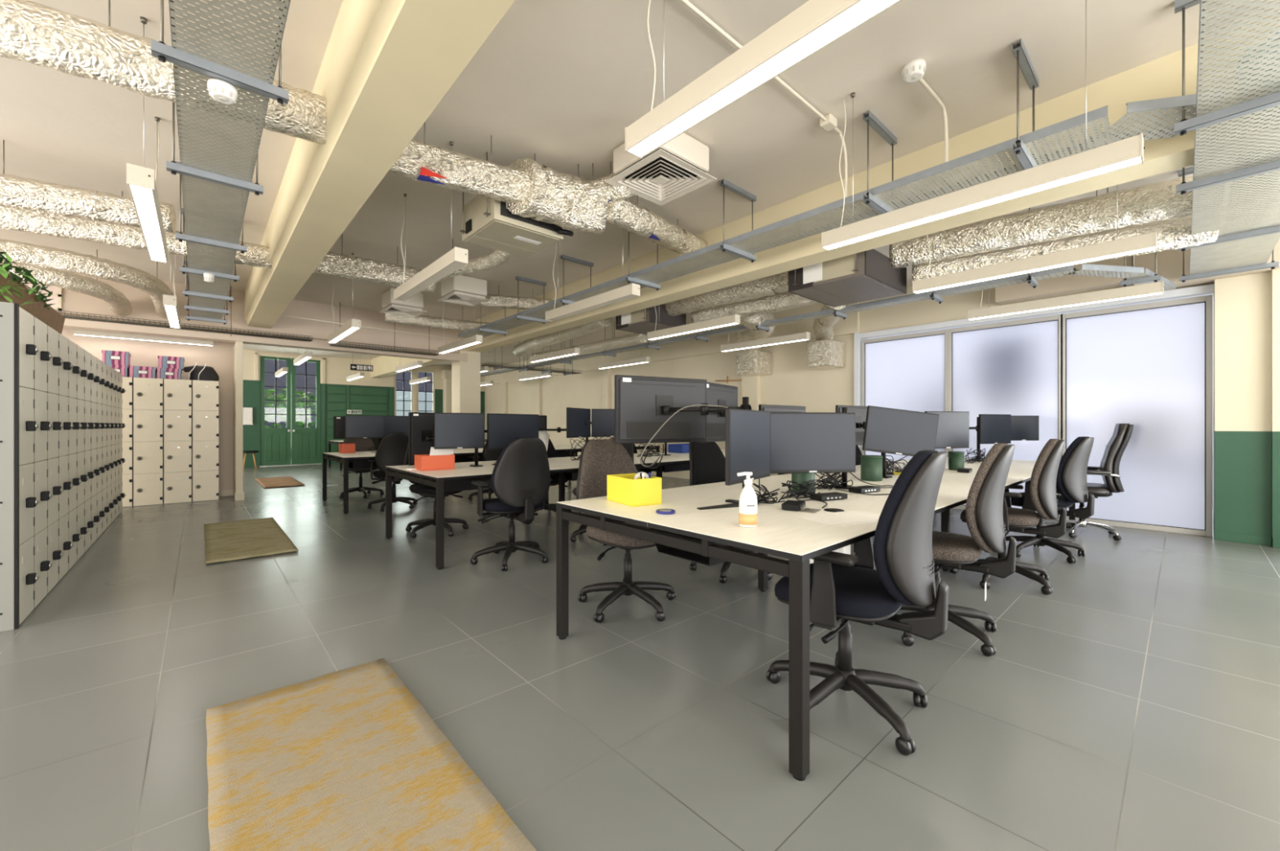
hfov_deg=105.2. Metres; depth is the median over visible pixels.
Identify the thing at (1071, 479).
office chair
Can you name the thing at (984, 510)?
office chair
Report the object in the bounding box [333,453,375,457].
countertop
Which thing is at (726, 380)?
gas pipe
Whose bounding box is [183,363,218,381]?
drawstring bag
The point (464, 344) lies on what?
diffuser
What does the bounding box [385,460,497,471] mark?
countertop
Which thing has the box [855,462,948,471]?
countertop
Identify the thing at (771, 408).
monitor
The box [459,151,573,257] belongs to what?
air conditioner
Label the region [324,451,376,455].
countertop
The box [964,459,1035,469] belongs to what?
countertop
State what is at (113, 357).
storage box
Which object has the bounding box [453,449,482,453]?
countertop
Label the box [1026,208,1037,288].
hanger
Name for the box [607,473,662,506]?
box
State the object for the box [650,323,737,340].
diffuser
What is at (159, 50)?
hanger
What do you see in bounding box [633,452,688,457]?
countertop
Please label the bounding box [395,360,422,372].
pendant light
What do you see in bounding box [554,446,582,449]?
countertop
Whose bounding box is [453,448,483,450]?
countertop
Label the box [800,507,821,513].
tray
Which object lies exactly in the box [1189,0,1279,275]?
cable tray
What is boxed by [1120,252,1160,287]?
hanger
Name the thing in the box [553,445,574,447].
countertop
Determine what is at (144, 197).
diffuser
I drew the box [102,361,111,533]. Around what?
locker
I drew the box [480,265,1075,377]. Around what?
cable tray
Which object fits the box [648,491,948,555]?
countertop
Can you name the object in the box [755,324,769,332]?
hanger
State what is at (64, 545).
locker
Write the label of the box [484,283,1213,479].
wall
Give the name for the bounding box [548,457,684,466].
countertop
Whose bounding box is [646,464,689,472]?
cable tray
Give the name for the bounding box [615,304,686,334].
air conditioner
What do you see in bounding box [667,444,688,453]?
box
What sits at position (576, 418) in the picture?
monitor
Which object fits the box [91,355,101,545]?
locker
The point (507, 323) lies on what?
cable tray
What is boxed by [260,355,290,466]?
door
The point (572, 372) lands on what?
hanger
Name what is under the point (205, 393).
locker
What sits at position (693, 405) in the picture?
cable
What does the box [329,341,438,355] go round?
basket tray
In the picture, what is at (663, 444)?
cable
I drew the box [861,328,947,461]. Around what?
window
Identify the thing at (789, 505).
station
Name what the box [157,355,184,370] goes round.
storage box
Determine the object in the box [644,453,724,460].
countertop
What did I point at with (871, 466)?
canister
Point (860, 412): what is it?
monitor
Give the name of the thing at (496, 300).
duct
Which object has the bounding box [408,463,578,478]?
countertop
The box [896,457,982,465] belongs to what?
countertop
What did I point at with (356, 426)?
monitor
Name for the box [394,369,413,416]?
window
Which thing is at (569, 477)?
cable tray
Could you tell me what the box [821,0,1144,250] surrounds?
pendant light
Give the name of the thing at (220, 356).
wall
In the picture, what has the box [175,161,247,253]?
hanger
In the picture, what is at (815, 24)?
pendant light
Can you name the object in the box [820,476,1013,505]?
countertop
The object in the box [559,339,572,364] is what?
hanger
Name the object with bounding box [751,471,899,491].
countertop
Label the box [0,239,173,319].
duct
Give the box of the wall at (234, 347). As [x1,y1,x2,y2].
[233,342,235,496]
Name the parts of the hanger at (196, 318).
rod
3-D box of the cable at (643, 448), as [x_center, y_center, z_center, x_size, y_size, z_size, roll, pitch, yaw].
[0.048,0.166,2.546,0.125,0.095,0.046,0,0,-42]
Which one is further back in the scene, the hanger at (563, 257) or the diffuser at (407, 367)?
the diffuser at (407, 367)
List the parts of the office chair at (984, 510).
lever, seat, backrest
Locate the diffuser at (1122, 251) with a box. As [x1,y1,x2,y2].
[915,247,1155,293]
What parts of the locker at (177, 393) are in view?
door, door, door, door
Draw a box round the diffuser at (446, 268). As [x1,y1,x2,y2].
[395,261,464,301]
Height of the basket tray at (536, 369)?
0.067 m
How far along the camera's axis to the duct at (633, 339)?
8.77 m
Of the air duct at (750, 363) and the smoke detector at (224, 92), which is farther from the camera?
the air duct at (750, 363)
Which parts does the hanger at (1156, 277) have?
rod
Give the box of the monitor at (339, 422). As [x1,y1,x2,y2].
[333,416,353,439]
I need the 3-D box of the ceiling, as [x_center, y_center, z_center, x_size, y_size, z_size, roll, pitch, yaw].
[-2.885,-2.145,5.745,13.800,0.150,22.400,0,0,-42]
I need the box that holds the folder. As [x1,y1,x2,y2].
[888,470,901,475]
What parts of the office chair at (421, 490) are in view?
backrest, lever, seat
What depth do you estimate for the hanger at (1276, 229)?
3.76 m
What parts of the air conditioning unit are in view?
insulated panel, insulated panel, access panel, access panel, insulated panel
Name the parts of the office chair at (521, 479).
lever, armrest, lever, seat, backrest, armrest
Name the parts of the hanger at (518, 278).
rod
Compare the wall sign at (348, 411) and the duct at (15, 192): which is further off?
the wall sign at (348, 411)
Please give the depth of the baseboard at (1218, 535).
4.77 m
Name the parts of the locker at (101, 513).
door, door, door, door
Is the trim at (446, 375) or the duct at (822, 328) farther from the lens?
the trim at (446, 375)
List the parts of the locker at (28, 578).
door, door, door, door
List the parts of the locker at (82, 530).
door, door, door, door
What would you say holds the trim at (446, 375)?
attached to the wall at (336, 369)
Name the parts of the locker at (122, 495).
door, door, door, door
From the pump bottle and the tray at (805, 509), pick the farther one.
the tray at (805, 509)
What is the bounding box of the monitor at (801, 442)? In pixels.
[769,412,855,473]
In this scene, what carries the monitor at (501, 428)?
attached to the monitor stand
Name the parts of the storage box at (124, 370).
lid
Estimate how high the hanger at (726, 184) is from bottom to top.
0.600 m
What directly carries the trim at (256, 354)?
attached to the wall at (336, 369)
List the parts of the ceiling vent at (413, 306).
frame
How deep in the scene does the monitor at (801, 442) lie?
2.70 m
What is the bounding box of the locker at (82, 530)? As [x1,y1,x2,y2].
[76,344,88,562]
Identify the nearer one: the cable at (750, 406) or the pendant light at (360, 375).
the cable at (750, 406)
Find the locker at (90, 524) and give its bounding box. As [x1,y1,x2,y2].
[84,350,95,552]
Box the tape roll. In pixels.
[633,471,648,479]
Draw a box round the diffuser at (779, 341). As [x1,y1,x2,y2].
[721,339,808,351]
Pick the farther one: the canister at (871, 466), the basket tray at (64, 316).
the basket tray at (64, 316)
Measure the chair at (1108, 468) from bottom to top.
1.170 m
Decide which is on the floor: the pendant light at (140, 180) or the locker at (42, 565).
the locker at (42, 565)
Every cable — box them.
[640,404,728,466]
[640,448,658,466]
[643,444,663,469]
[750,406,785,503]
[777,489,827,508]
[835,488,888,495]
[849,472,893,488]
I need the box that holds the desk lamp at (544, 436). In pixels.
[538,431,549,449]
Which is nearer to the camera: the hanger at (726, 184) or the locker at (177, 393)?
the hanger at (726, 184)
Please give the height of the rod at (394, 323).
0.750 m
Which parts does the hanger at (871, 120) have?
rod, rod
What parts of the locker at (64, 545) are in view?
door, door, door, door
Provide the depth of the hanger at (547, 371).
11.28 m
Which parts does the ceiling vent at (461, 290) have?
frame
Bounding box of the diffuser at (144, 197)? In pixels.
[129,184,165,262]
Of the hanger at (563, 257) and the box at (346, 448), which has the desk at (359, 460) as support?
the box at (346, 448)
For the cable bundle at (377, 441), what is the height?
0.199 m
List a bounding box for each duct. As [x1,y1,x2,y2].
[0,0,327,145]
[0,140,176,233]
[0,191,271,268]
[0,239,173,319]
[0,249,133,316]
[312,234,436,293]
[384,313,490,331]
[386,121,529,203]
[435,239,516,283]
[480,294,553,310]
[506,153,608,234]
[512,317,611,356]
[532,317,648,359]
[591,161,633,205]
[605,195,707,262]
[663,271,788,316]
[690,291,818,323]
[737,312,775,351]
[812,304,849,341]
[888,171,1223,268]
[911,187,1218,283]
[1222,31,1279,262]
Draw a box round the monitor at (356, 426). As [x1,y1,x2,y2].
[345,415,383,439]
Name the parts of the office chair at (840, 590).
lever, armrest, lever, seat, armrest, backrest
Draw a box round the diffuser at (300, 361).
[294,356,310,364]
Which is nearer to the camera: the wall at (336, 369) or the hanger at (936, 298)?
the hanger at (936, 298)
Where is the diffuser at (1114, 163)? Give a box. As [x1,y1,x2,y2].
[824,156,1140,249]
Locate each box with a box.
[101,350,131,366]
[106,364,129,377]
[128,365,157,378]
[156,368,182,379]
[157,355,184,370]
[338,443,355,453]
[414,454,454,471]
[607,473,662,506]
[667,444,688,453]
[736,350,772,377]
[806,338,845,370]
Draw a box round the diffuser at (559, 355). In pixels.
[531,353,576,362]
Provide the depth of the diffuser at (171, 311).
5.15 m
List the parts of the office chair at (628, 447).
seat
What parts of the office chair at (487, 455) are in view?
backrest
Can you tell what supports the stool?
on the floor
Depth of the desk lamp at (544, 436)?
5.63 m
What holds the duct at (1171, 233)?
hanging from the ceiling
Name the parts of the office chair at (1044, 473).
seat, armrest, armrest, backrest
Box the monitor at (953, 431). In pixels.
[924,411,968,448]
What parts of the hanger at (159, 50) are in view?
rod, rod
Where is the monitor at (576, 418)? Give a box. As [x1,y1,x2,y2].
[566,407,591,438]
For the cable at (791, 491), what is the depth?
2.63 m
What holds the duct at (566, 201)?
hanging from the ceiling
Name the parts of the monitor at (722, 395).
mount plate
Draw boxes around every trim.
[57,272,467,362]
[234,341,244,501]
[254,352,324,383]
[259,463,321,466]
[321,383,393,464]
[413,369,417,412]
[440,369,451,413]
[483,302,859,439]
[853,284,1213,451]
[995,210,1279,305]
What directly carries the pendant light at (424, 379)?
hanging from the ceiling
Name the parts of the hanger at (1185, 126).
rod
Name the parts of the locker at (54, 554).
door, door, door, door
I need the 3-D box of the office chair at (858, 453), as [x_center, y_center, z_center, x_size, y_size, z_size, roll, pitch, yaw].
[2.660,0.623,5.726,0.651,1.055,0.629,0,0,-7]
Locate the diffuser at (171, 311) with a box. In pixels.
[164,305,179,328]
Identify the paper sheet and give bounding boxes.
[793,511,879,525]
[840,511,879,526]
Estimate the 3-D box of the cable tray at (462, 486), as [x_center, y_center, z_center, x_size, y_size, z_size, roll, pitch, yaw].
[-1.589,0.545,4.953,1.008,0.140,0.402,0,0,-42]
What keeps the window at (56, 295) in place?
in the wall at (234, 347)
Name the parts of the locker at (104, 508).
door, door, door, door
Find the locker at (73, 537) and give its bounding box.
[68,339,81,570]
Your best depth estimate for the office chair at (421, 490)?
5.18 m
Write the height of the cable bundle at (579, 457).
0.328 m
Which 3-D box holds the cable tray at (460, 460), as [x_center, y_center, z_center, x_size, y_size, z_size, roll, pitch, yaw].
[-2.773,0.545,8.361,0.986,0.140,0.402,0,0,-42]
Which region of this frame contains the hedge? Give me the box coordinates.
[264,388,315,460]
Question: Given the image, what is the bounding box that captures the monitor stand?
[469,430,486,466]
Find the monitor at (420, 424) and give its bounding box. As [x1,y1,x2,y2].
[408,412,434,466]
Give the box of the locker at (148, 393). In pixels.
[133,377,163,506]
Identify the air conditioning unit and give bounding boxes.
[788,248,906,307]
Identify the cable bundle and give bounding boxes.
[366,440,381,453]
[569,434,607,461]
[633,443,662,457]
[752,483,779,503]
[781,480,822,499]
[814,472,853,489]
[885,455,907,475]
[964,448,985,463]
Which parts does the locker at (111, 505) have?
door, door, door, door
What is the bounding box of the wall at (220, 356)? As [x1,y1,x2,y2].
[61,328,235,496]
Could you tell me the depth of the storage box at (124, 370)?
6.91 m
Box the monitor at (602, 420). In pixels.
[591,408,614,437]
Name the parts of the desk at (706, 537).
leg, cross frame, long rail, leg, leg, leg, leg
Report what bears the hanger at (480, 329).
hanging from the ceiling
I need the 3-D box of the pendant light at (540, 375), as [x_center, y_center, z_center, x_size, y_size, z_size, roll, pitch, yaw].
[-2.563,-1.610,11.888,0.094,0.921,1.454,0,0,-42]
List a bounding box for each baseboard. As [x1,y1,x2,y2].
[222,489,233,496]
[1213,531,1279,548]
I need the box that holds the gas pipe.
[715,376,741,383]
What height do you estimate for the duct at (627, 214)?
0.419 m
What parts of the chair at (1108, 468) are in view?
seat, armrest, backrest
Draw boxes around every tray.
[55,310,312,342]
[168,0,290,319]
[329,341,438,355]
[348,457,377,469]
[426,478,492,493]
[454,453,484,462]
[457,105,1114,337]
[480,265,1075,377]
[480,361,582,374]
[555,467,639,480]
[556,452,577,457]
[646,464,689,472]
[649,528,757,566]
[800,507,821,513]
[1066,263,1144,278]
[1086,90,1226,146]
[1124,267,1176,291]
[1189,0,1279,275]
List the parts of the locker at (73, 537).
door, door, door, door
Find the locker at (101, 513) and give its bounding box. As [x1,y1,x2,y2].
[97,358,106,538]
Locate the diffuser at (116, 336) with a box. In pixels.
[76,334,211,346]
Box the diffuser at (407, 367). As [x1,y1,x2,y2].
[395,365,421,372]
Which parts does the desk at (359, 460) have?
leg, cross frame, leg, long rail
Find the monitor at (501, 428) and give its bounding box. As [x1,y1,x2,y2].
[486,413,538,449]
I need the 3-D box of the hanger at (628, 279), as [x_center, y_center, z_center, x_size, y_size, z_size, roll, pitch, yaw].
[0.038,-1.770,5.188,0.470,0.600,0.040,0,0,-42]
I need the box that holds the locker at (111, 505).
[106,364,115,528]
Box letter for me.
[429,447,453,455]
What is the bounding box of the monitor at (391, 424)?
[383,415,408,436]
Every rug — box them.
[204,517,298,564]
[205,657,537,850]
[254,476,305,488]
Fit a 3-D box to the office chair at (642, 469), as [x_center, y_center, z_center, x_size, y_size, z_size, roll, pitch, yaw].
[-0.123,0.623,7.323,0.651,1.055,0.629,0,0,-5]
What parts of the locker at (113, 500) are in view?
door, door, door, door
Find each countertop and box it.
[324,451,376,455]
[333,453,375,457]
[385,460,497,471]
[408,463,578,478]
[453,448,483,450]
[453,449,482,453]
[547,456,643,462]
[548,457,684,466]
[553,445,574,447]
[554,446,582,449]
[556,481,816,522]
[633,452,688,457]
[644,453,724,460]
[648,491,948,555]
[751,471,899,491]
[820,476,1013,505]
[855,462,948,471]
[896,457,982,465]
[942,466,1032,483]
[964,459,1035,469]
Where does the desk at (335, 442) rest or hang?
on the floor
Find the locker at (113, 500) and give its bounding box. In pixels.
[111,367,119,523]
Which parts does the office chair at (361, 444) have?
backrest, seat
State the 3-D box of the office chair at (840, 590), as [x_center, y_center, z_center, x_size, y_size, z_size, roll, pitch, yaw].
[0.856,0.623,1.987,0.651,1.055,0.629,0,0,-14]
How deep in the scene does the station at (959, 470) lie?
4.29 m
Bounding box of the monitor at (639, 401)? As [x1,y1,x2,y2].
[614,374,706,444]
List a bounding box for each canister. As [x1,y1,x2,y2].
[791,473,814,491]
[860,455,882,481]
[948,451,964,471]
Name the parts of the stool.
seat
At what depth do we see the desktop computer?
2.85 m
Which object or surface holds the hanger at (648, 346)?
hanging from the ceiling
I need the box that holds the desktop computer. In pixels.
[808,544,850,564]
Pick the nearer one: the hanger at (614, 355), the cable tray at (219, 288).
the cable tray at (219, 288)
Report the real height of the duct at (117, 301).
0.583 m
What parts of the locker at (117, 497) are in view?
door, door, door, door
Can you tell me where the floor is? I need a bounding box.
[0,463,1279,850]
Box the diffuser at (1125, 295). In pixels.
[969,293,1162,319]
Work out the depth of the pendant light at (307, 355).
8.53 m
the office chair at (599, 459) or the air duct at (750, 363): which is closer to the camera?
the office chair at (599, 459)
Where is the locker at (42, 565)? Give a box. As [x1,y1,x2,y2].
[34,316,52,608]
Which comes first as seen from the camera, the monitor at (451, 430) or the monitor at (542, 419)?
the monitor at (451, 430)
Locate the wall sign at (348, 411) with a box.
[346,409,361,413]
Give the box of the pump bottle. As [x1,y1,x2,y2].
[737,471,757,528]
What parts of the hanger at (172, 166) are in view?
rod, rod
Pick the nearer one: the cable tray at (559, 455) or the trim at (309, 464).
the cable tray at (559, 455)
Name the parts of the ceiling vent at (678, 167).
plate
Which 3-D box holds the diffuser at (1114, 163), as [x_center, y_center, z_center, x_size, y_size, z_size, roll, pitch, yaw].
[1.690,-1.157,2.652,0.072,0.011,1.428,0,0,-42]
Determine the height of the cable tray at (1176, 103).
0.050 m
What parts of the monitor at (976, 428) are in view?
arm, monitor, monitor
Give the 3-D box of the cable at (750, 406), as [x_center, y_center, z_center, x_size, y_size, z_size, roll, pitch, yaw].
[0.682,0.158,2.599,0.219,0.516,0.020,0,0,-20]
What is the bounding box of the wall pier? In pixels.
[1213,268,1279,547]
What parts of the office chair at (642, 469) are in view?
backrest, seat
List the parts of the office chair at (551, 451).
backrest, seat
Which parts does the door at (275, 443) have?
panel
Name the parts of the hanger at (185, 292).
rod, rod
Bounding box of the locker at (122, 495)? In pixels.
[119,373,125,514]
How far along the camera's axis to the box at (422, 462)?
4.55 m
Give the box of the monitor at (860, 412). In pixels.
[835,404,867,445]
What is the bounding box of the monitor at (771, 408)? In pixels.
[758,404,805,412]
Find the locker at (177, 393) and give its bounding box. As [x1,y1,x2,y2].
[163,378,192,504]
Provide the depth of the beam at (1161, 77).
3.76 m
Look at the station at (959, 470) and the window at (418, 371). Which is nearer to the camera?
the station at (959, 470)
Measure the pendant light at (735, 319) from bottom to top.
0.921 m
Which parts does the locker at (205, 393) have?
door, door, door, door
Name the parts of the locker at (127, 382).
door, door, door, door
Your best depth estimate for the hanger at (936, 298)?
5.14 m
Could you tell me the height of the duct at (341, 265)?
0.476 m
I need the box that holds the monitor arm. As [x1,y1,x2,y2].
[538,420,591,443]
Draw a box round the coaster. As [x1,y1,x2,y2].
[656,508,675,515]
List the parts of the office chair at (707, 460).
backrest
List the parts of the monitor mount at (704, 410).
arm, arm, monitor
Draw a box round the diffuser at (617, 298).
[546,294,637,321]
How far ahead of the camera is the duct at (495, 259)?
4.97 m
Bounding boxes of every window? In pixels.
[21,281,62,311]
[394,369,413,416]
[417,369,435,413]
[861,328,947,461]
[947,314,1062,519]
[1060,294,1212,537]
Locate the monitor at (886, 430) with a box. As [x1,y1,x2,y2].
[862,405,939,456]
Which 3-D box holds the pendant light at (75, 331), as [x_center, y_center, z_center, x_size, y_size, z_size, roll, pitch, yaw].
[-7.241,-1.710,7.205,1.454,0.921,0.094,0,0,-42]
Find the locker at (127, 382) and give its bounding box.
[122,377,133,507]
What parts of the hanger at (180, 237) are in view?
rod, rod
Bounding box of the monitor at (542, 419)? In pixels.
[538,415,546,429]
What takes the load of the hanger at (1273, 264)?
hanging from the ceiling
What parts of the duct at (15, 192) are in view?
hanging rod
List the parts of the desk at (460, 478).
leg, cross frame, leg, long rail, leg, leg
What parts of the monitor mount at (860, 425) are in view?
arm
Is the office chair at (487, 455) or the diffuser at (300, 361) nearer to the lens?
the office chair at (487, 455)
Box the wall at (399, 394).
[395,391,432,416]
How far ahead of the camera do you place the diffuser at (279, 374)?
11.09 m
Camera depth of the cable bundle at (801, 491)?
2.83 m
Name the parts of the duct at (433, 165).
hanging rod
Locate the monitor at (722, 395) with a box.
[699,382,737,443]
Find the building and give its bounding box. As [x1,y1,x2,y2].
[264,359,432,457]
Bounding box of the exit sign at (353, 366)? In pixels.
[350,364,373,371]
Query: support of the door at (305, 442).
in the wall at (336, 369)
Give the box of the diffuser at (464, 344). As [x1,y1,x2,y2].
[440,342,479,353]
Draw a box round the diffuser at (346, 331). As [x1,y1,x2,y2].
[328,327,359,342]
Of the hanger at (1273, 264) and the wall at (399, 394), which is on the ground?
the wall at (399, 394)
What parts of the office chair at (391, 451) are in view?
armrest, seat, backrest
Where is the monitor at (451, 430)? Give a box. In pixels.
[434,413,484,448]
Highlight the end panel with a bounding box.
[0,302,19,632]
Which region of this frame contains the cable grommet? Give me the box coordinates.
[823,508,844,512]
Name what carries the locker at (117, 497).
on the floor
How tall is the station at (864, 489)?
0.032 m
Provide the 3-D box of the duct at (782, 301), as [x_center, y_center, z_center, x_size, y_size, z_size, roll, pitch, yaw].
[1.504,-1.737,6.200,0.279,0.667,2.011,0,0,-45]
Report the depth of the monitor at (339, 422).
7.26 m
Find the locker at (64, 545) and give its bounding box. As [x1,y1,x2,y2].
[58,333,73,581]
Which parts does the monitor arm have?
arm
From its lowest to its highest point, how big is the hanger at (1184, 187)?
0.660 m
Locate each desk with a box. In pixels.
[322,444,659,514]
[328,439,486,471]
[385,448,724,569]
[555,457,1075,781]
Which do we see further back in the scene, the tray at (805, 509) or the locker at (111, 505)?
the locker at (111, 505)
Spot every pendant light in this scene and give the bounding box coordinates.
[72,328,213,346]
[126,16,168,262]
[163,263,180,328]
[275,346,288,377]
[293,349,312,365]
[327,253,360,343]
[346,354,364,381]
[393,141,467,302]
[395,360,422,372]
[408,370,431,384]
[437,297,482,354]
[480,351,488,373]
[480,351,493,386]
[518,355,551,380]
[529,340,579,362]
[545,241,639,321]
[597,327,649,368]
[625,0,902,159]
[647,305,740,340]
[720,325,809,351]
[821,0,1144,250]
[912,185,1157,293]
[967,255,1164,320]
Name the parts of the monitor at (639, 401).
mount plate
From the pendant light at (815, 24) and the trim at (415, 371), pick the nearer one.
the pendant light at (815, 24)
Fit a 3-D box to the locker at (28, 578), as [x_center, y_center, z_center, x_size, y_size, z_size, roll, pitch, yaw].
[-3.810,0.233,2.786,0.496,1.835,0.358,0,0,-42]
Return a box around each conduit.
[280,315,484,343]
[680,0,847,197]
[918,77,948,182]
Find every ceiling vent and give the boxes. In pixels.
[378,288,426,316]
[437,275,490,306]
[605,133,716,205]
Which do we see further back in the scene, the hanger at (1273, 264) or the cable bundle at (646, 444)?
the cable bundle at (646, 444)
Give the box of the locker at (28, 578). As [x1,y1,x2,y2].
[19,306,39,624]
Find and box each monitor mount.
[425,436,434,440]
[659,443,671,456]
[662,396,769,510]
[831,407,853,489]
[857,422,892,478]
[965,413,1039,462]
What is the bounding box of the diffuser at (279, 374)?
[275,372,286,377]
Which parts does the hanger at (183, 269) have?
rod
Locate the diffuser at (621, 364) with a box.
[600,362,646,368]
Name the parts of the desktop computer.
panel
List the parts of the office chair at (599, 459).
lever, backrest, seat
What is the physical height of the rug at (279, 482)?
0.013 m
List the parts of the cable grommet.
grommet lid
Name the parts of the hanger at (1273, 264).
rod, rod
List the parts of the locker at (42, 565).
door, door, door, door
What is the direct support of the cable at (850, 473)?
on the desk at (706, 537)
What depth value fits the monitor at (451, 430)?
4.64 m
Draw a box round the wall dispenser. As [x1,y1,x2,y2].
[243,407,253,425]
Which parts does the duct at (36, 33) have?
hanging rod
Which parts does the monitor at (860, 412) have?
mount plate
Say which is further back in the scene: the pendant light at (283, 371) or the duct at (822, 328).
the pendant light at (283, 371)
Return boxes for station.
[781,500,805,511]
[809,492,847,501]
[848,485,880,493]
[957,467,972,473]
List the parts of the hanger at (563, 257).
rod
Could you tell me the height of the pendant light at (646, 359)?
0.921 m
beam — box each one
[244,0,515,328]
[370,12,1279,378]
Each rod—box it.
[231,285,231,337]
[339,302,340,346]
[394,323,395,351]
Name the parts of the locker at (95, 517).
door, door, door, door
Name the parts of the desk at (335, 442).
leg, cross frame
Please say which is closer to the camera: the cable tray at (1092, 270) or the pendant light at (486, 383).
the cable tray at (1092, 270)
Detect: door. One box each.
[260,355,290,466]
[291,358,319,464]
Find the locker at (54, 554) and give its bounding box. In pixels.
[47,324,63,595]
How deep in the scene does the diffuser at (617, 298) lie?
4.78 m
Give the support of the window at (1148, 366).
in the wall at (791, 383)
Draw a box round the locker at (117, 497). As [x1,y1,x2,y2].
[115,370,122,518]
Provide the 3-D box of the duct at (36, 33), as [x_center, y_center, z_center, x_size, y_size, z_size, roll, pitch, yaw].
[-3.028,-1.819,1.858,3.204,0.502,0.273,0,0,-37]
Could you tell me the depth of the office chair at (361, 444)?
8.01 m
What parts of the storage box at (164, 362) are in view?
lid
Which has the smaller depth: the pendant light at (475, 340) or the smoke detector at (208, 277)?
the smoke detector at (208, 277)
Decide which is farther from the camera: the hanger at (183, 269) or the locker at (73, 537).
the hanger at (183, 269)
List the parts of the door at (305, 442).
panel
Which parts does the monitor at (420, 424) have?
mount plate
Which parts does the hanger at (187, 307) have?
rod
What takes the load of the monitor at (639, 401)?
attached to the monitor mount at (704, 410)
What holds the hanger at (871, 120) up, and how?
hanging from the ceiling
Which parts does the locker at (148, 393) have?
door, door, door, door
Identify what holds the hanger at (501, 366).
hanging from the ceiling
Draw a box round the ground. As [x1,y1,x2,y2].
[1212,454,1213,526]
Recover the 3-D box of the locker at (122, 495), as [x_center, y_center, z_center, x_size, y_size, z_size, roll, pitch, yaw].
[-6.941,0.233,6.264,0.496,1.835,0.358,0,0,-42]
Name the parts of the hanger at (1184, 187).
rod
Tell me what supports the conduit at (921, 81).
attached to the ceiling
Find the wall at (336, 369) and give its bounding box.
[243,350,484,467]
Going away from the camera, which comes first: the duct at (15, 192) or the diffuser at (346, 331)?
the duct at (15, 192)
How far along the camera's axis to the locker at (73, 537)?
3.99 m
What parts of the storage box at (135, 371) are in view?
lid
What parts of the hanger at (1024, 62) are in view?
rod, rod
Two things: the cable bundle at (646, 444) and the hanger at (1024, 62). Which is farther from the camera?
the cable bundle at (646, 444)
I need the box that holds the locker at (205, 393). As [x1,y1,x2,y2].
[192,380,218,502]
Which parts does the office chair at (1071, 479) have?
armrest, seat, backrest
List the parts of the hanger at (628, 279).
rod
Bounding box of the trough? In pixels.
[0,249,65,333]
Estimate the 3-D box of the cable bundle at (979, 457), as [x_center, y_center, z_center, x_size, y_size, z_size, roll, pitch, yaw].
[3.769,0.336,5.495,0.676,0.175,0.161,0,0,-41]
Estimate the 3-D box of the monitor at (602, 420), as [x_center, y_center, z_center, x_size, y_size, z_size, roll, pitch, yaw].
[-0.334,-0.030,5.881,0.500,0.335,0.036,0,0,-14]
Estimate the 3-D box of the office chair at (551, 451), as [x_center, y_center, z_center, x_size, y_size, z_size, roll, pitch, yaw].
[-1.203,0.623,6.283,0.651,1.055,0.629,0,0,-1]
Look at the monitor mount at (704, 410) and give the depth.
2.42 m
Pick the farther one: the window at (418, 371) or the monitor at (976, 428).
the window at (418, 371)
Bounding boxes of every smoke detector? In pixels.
[203,272,214,282]
[207,78,237,105]
[902,58,925,83]
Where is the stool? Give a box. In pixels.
[243,450,258,469]
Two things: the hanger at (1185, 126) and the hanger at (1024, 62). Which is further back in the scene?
the hanger at (1024, 62)
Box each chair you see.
[338,438,383,498]
[367,432,417,511]
[370,438,382,451]
[404,444,468,538]
[467,442,502,500]
[470,437,551,571]
[533,439,572,513]
[570,435,633,545]
[576,439,675,623]
[633,444,651,474]
[688,441,772,583]
[766,450,948,755]
[855,445,862,466]
[899,443,1016,657]
[948,439,1066,595]
[1005,436,1094,564]
[1044,423,1133,541]
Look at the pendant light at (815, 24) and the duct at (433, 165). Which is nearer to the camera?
the pendant light at (815, 24)
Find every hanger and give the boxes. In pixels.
[151,0,288,104]
[166,102,263,195]
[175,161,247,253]
[179,208,239,282]
[182,256,233,302]
[184,260,230,315]
[185,275,227,324]
[478,306,507,335]
[493,347,503,370]
[515,275,546,324]
[518,342,528,372]
[541,345,551,373]
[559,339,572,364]
[560,254,593,305]
[563,338,573,376]
[603,317,616,357]
[625,231,660,290]
[646,339,660,350]
[694,332,709,342]
[720,178,755,262]
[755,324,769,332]
[832,310,847,319]
[862,110,897,213]
[929,290,942,303]
[1012,39,1039,169]
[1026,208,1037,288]
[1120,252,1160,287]
[1174,0,1279,136]
[1176,160,1279,195]
[1177,156,1279,251]
[1178,206,1278,282]
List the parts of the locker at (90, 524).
door, door, door, door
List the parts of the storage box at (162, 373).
lid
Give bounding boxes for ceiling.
[0,0,1279,368]
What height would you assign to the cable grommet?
0.006 m
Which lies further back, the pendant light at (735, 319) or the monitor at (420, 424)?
the pendant light at (735, 319)
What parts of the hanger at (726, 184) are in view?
rod, rod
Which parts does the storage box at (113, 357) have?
lid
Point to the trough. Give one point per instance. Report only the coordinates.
(12, 290)
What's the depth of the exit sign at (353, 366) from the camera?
10.32 m
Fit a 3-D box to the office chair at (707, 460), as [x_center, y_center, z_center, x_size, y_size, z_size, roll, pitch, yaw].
[0.714,0.623,3.880,0.651,1.055,0.629,0,0,-10]

